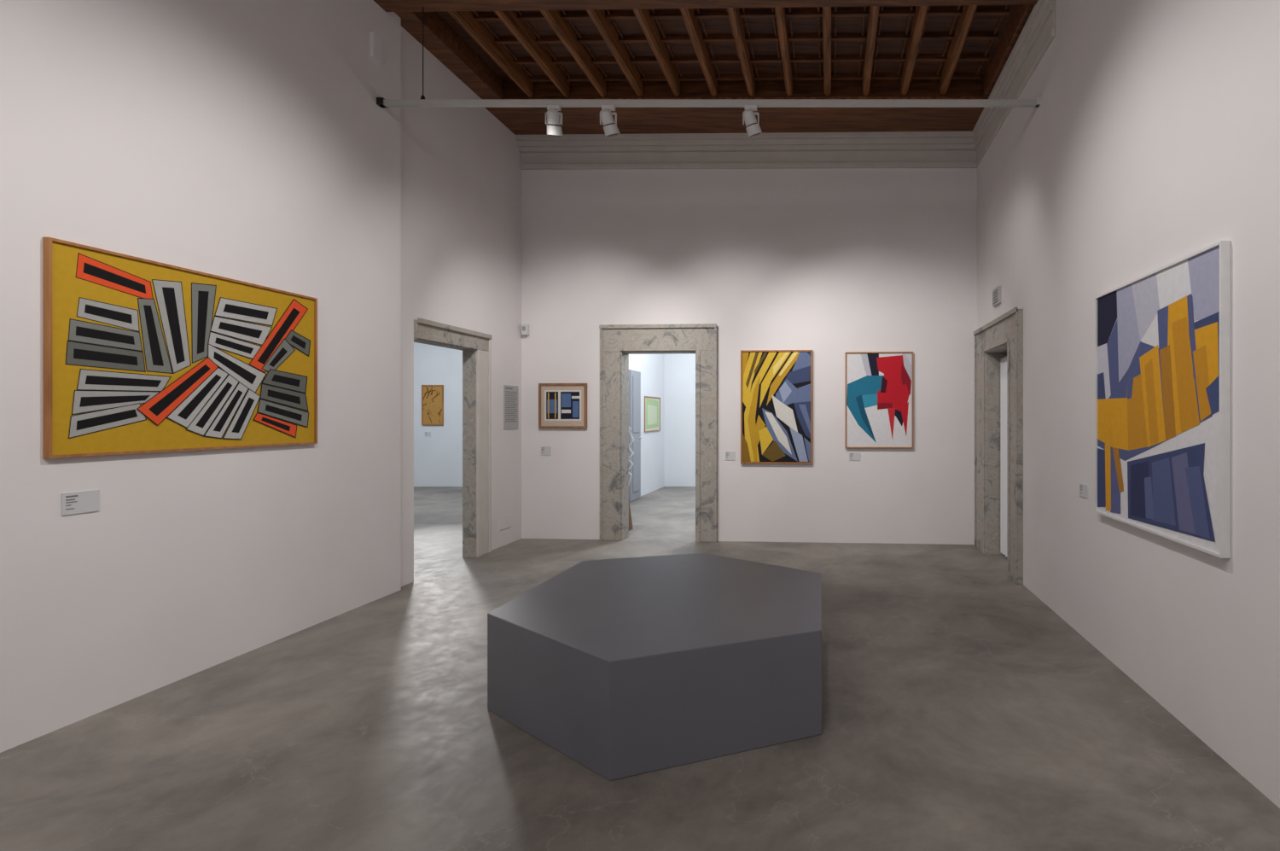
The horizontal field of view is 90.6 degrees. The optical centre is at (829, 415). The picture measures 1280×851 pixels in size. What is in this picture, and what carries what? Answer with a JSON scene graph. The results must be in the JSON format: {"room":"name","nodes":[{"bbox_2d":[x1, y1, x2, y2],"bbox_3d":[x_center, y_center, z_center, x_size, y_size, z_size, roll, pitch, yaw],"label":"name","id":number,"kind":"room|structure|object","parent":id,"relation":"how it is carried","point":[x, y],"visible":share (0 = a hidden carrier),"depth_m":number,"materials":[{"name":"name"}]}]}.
{"room":"museum","nodes":[
{"label":"museum","id":0,"kind":"room"},
{"bbox_2d":[0,0,521,752],"bbox_3d":[-3.815,-1.150,2.375,0.250,5.300,10.750,0,0,0],"label":"wall","id":1,"kind":"structure","parent":0,"point":[247,141],"depth_m":3.72,"materials":[{"name":"white paint"}]},
{"bbox_2d":[61,489,99,515],"bbox_3d":[-3.687,0.426,2.977,0.006,0.107,0.147,0,0,0],"label":"wall label","id":2,"kind":"object","parent":1,"relation":"attached to","point":[84,501],"visible":1,"depth_m":2.97,"materials":[{"name":"grey paper"}]},
{"bbox_2d":[43,237,317,458],"bbox_3d":[-3.675,-0.319,3.577,0.026,1.039,1.488,0,0,0],"label":"abstract painting","id":3,"kind":"object","parent":1,"relation":"attached to","point":[141,355],"visible":1,"depth_m":3.35,"materials":[{"name":"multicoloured paint"}]},
{"bbox_2d":[369,31,382,63],"bbox_3d":[-3.675,-2.982,4.897,0.030,0.200,0.101,0,0,0],"label":"junction box","id":4,"kind":"object","parent":1,"relation":"attached to","point":[375,42],"visible":1,"depth_m":4.88,"materials":[{"name":"white paint"}]},
{"bbox_2d":[413,317,492,557],"bbox_3d":[-3.792,0.307,6.052,0.175,2.385,1.172,0,0,0],"label":"door frame","id":5,"kind":"structure","parent":1,"relation":"attached to","point":[475,346],"depth_m":6.39,"materials":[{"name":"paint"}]},
{"bbox_2d":[498,514,511,530],"bbox_3d":[-3.757,1.237,6.989,0.006,0.142,0.257,0,0,0],"label":"access panel","id":6,"kind":"object","parent":1,"relation":"attached to","point":[504,522],"visible":1,"depth_m":6.99,"materials":[{"name":"white paint"}]},
{"bbox_2d":[503,384,518,429],"bbox_3d":[-3.756,-0.098,7.131,0.006,0.512,0.325,0,0,0],"label":"text panel","id":7,"kind":"object","parent":1,"relation":"attached to","point":[510,393],"visible":1,"depth_m":7.12,"materials":[{"name":"grey paper"}]},
{"bbox_2d":[413,342,695,486],"bbox_3d":[-4.700,-0.600,12.875,15.400,4.200,0.150,0,0,0],"label":"wall","id":8,"kind":"structure","parent":0,"point":[438,457],"depth_m":12.80,"materials":[{"name":"paint"}]},
{"bbox_2d":[424,431,430,436],"bbox_3d":[-8.506,0.389,12.796,0.127,0.090,0.006,0,0,0],"label":"wall label","id":9,"kind":"object","parent":8,"relation":"attached to","point":[427,433],"visible":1,"depth_m":12.79,"materials":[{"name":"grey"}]},
{"bbox_2d":[421,384,443,424],"bbox_3d":[-8.396,-0.226,12.784,0.451,0.848,0.028,0,0,0],"label":"abstract painting","id":10,"kind":"object","parent":8,"relation":"attached to","point":[432,395],"visible":1,"depth_m":12.78,"materials":[{"name":"brown paint"}]},
{"bbox_2d":[0,486,1279,850],"bbox_3d":[-4.700,1.550,4.900,15.800,0.100,16.400,0,0,0],"label":"floor","id":11,"kind":"structure","parent":0,"point":[961,711],"depth_m":2.70,"materials":[{"name":"concrete"}]},
{"bbox_2d":[628,426,634,530],"bbox_3d":[-2.667,0.786,7.950,0.196,1.425,0.140,0,0,0],"label":"wire sculpture","id":12,"kind":"object","parent":11,"relation":"on","point":[630,514],"visible":0.34,"depth_m":7.96,"materials":[{"name":"grey metal"}]},
{"bbox_2d":[487,552,821,780],"bbox_3d":[-0.890,1.253,3.459,1.710,0.492,1.960,0,0,0],"label":"bench","id":13,"kind":"object","parent":11,"relation":"on","point":[624,667],"visible":1,"depth_m":2.78,"materials":[{"name":"grey paint"}]},
{"bbox_2d":[628,353,663,496],"bbox_3d":[-3.580,-0.600,10.275,0.160,4.200,5.050,0,0,0],"label":"wall","id":14,"kind":"structure","parent":0,"point":[650,366],"depth_m":11.88,"materials":[{"name":"paint"}]},
{"bbox_2d":[628,369,642,501],"bbox_3d":[-3.454,0.347,10.775,0.089,2.295,0.550,0,0,0],"label":"door","id":15,"kind":"structure","parent":14,"relation":"in","point":[634,376],"depth_m":10.71,"materials":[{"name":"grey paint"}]},
{"bbox_2d":[644,395,660,431],"bbox_3d":[-3.489,-0.032,11.925,0.018,0.677,1.037,0,0,0],"label":"abstract painting","id":16,"kind":"object","parent":14,"relation":"attached to","point":[652,404],"visible":1,"depth_m":11.91,"materials":[{"name":"green paint"}]},
{"bbox_2d":[373,0,1038,134],"bbox_3d":[-1.020,-3.445,2.294,5.520,0.408,10.585,0,0,0],"label":"ceiling","id":17,"kind":"structure","parent":0,"point":[439,38],"depth_m":5.96,"materials":[{"name":"brown wood"}]},
{"bbox_2d":[420,5,424,98],"bbox_3d":[-3.330,-2.966,4.950,0.038,0.771,0.040,0,0,0],"label":"wire","id":18,"kind":"object","parent":17,"relation":"hanging from","point":[422,96],"visible":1,"depth_m":4.95,"materials":[{"name":"black metal"}]},
{"bbox_2d":[376,97,1041,107],"bbox_3d":[-0.985,-2.564,4.950,5.410,0.057,0.060,0,0,0],"label":"track","id":19,"kind":"object","parent":18,"relation":"hanging from","point":[381,101],"visible":1,"depth_m":4.93,"materials":[{"name":"grey metal"}]},
{"bbox_2d":[545,104,562,136],"bbox_3d":[-2.259,-2.413,4.962,0.134,0.245,0.159,0,0,0],"label":"track spotlight","id":20,"kind":"object","parent":19,"relation":"hanging from","point":[552,116],"visible":1,"depth_m":4.93,"materials":[{"name":"white metal"}]},
{"bbox_2d":[599,104,620,137],"bbox_3d":[-1.807,-2.413,4.964,0.166,0.246,0.121,0,0,-41],"label":"track spotlight","id":21,"kind":"object","parent":19,"relation":"hanging from","point":[610,128],"visible":1,"depth_m":4.93,"materials":[{"name":"white metal"}]},
{"bbox_2d":[742,104,762,137],"bbox_3d":[-0.637,-2.412,4.962,0.171,0.246,0.118,0,0,-41],"label":"track spotlight","id":22,"kind":"object","parent":19,"relation":"hanging from","point":[753,129],"visible":1,"depth_m":4.93,"materials":[{"name":"white metal"}]},
{"bbox_2d":[436,4,1016,81],"bbox_3d":[-0.950,-3.639,2.475,6.100,0.254,11.350,0,0,0],"label":"ceiling beams","id":23,"kind":"structure","parent":17,"relation":"attached to","point":[980,23],"depth_m":5.79,"materials":[{"name":"brown wood"}]},
{"bbox_2d":[521,168,977,544],"bbox_3d":[-0.840,-1.150,7.284,5.841,5.300,0.180,0,0,4],"label":"wall","id":24,"kind":"structure","parent":0,"point":[830,263],"depth_m":7.18,"materials":[{"name":"white paint"}]},
{"bbox_2d":[521,323,529,335],"bbox_3d":[-3.697,-1.047,7.343,0.070,0.135,0.066,0,0,4],"label":"sensor","id":25,"kind":"object","parent":24,"relation":"attached to","point":[525,327],"visible":1,"depth_m":7.32,"materials":[{"name":"white plastic"}]},
{"bbox_2d":[541,446,550,455],"bbox_3d":[-3.454,0.429,7.357,0.124,0.109,0.006,0,0,4],"label":"wall label","id":26,"kind":"object","parent":24,"relation":"attached to","point":[545,450],"visible":1,"depth_m":7.36,"materials":[{"name":"grey paper"}]},
{"bbox_2d":[538,383,587,428],"bbox_3d":[-3.234,-0.119,7.330,0.597,0.549,0.028,0,0,4],"label":"abstract painting","id":27,"kind":"object","parent":24,"relation":"attached to","point":[561,405],"visible":1,"depth_m":7.33,"materials":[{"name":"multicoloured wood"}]},
{"bbox_2d":[599,323,717,541],"bbox_3d":[-2.042,0.205,7.325,1.426,2.590,0.250,0,0,4],"label":"door frame","id":28,"kind":"structure","parent":24,"relation":"attached to","point":[617,341],"depth_m":7.24,"materials":[{"name":"stone"}]},
{"bbox_2d":[725,451,734,459],"bbox_3d":[-1.185,0.479,7.212,0.119,0.102,0.006,0,0,4],"label":"wall label","id":29,"kind":"object","parent":24,"relation":"attached to","point":[729,455],"visible":1,"depth_m":7.21,"materials":[{"name":"grey paper"}]},
{"bbox_2d":[740,349,812,463],"bbox_3d":[-0.626,-0.104,7.161,0.854,1.342,0.033,0,0,4],"label":"abstract painting","id":30,"kind":"object","parent":24,"relation":"attached to","point":[776,385],"visible":1,"depth_m":7.16,"materials":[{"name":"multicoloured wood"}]},
{"bbox_2d":[515,0,1054,169],"bbox_3d":[-0.568,-3.128,6.918,6.139,0.496,2.237,0,0,26],"label":"trim","id":31,"kind":"structure","parent":24,"relation":"attached to","point":[881,149],"depth_m":7.09,"materials":[{"name":"paint"}]},
{"bbox_2d":[849,452,860,460],"bbox_3d":[0.296,0.480,7.117,0.131,0.096,0.006,0,0,4],"label":"wall label","id":32,"kind":"object","parent":24,"relation":"attached to","point":[852,456],"visible":1,"depth_m":7.11,"materials":[{"name":"grey paper"}]},
{"bbox_2d":[844,351,913,448],"bbox_3d":[0.581,-0.183,7.084,0.791,1.127,0.033,0,0,4],"label":"abstract painting","id":33,"kind":"object","parent":24,"relation":"attached to","point":[879,385],"visible":1,"depth_m":7.08,"materials":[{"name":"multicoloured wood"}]},
{"bbox_2d":[977,0,1279,808],"bbox_3d":[1.830,-1.150,2.100,0.220,5.300,10.200,0,0,0],"label":"wall","id":34,"kind":"structure","parent":0,"point":[1152,141],"depth_m":3.26,"materials":[{"name":"white paint"}]},
{"bbox_2d":[992,285,1000,307],"bbox_3d":[1.702,-1.213,6.152,0.035,0.173,0.218,0,0,0],"label":"air vent","id":35,"kind":"object","parent":34,"relation":"in","point":[996,292],"visible":1,"depth_m":6.10,"materials":[{"name":"grey"}]},
{"bbox_2d":[973,307,1023,584],"bbox_3d":[1.785,0.268,6.150,0.270,2.465,1.560,0,0,0],"label":"door frame","id":36,"kind":"structure","parent":34,"relation":"attached to","point":[1003,336],"depth_m":6.51,"materials":[{"name":"stone"}]},
{"bbox_2d":[1000,355,1006,556],"bbox_3d":[1.850,0.424,6.090,0.039,2.092,0.820,0,0,0],"label":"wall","id":37,"kind":"structure","parent":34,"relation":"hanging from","point":[1003,360],"depth_m":6.40,"materials":[{"name":"white paint"}]},
{"bbox_2d":[1079,482,1087,498],"bbox_3d":[1.716,0.506,4.077,0.006,0.088,0.130,0,0,0],"label":"wall label","id":38,"kind":"object","parent":34,"relation":"attached to","point":[1083,488],"visible":1,"depth_m":4.07,"materials":[{"name":"grey paper"}]},
{"bbox_2d":[1094,240,1230,558],"bbox_3d":[1.698,-0.070,3.204,0.040,1.360,1.232,0,0,0],"label":"abstract painting","id":39,"kind":"object","parent":34,"relation":"attached to","point":[1162,335],"visible":1,"depth_m":3.00,"materials":[{"name":"paint"}]}
]}

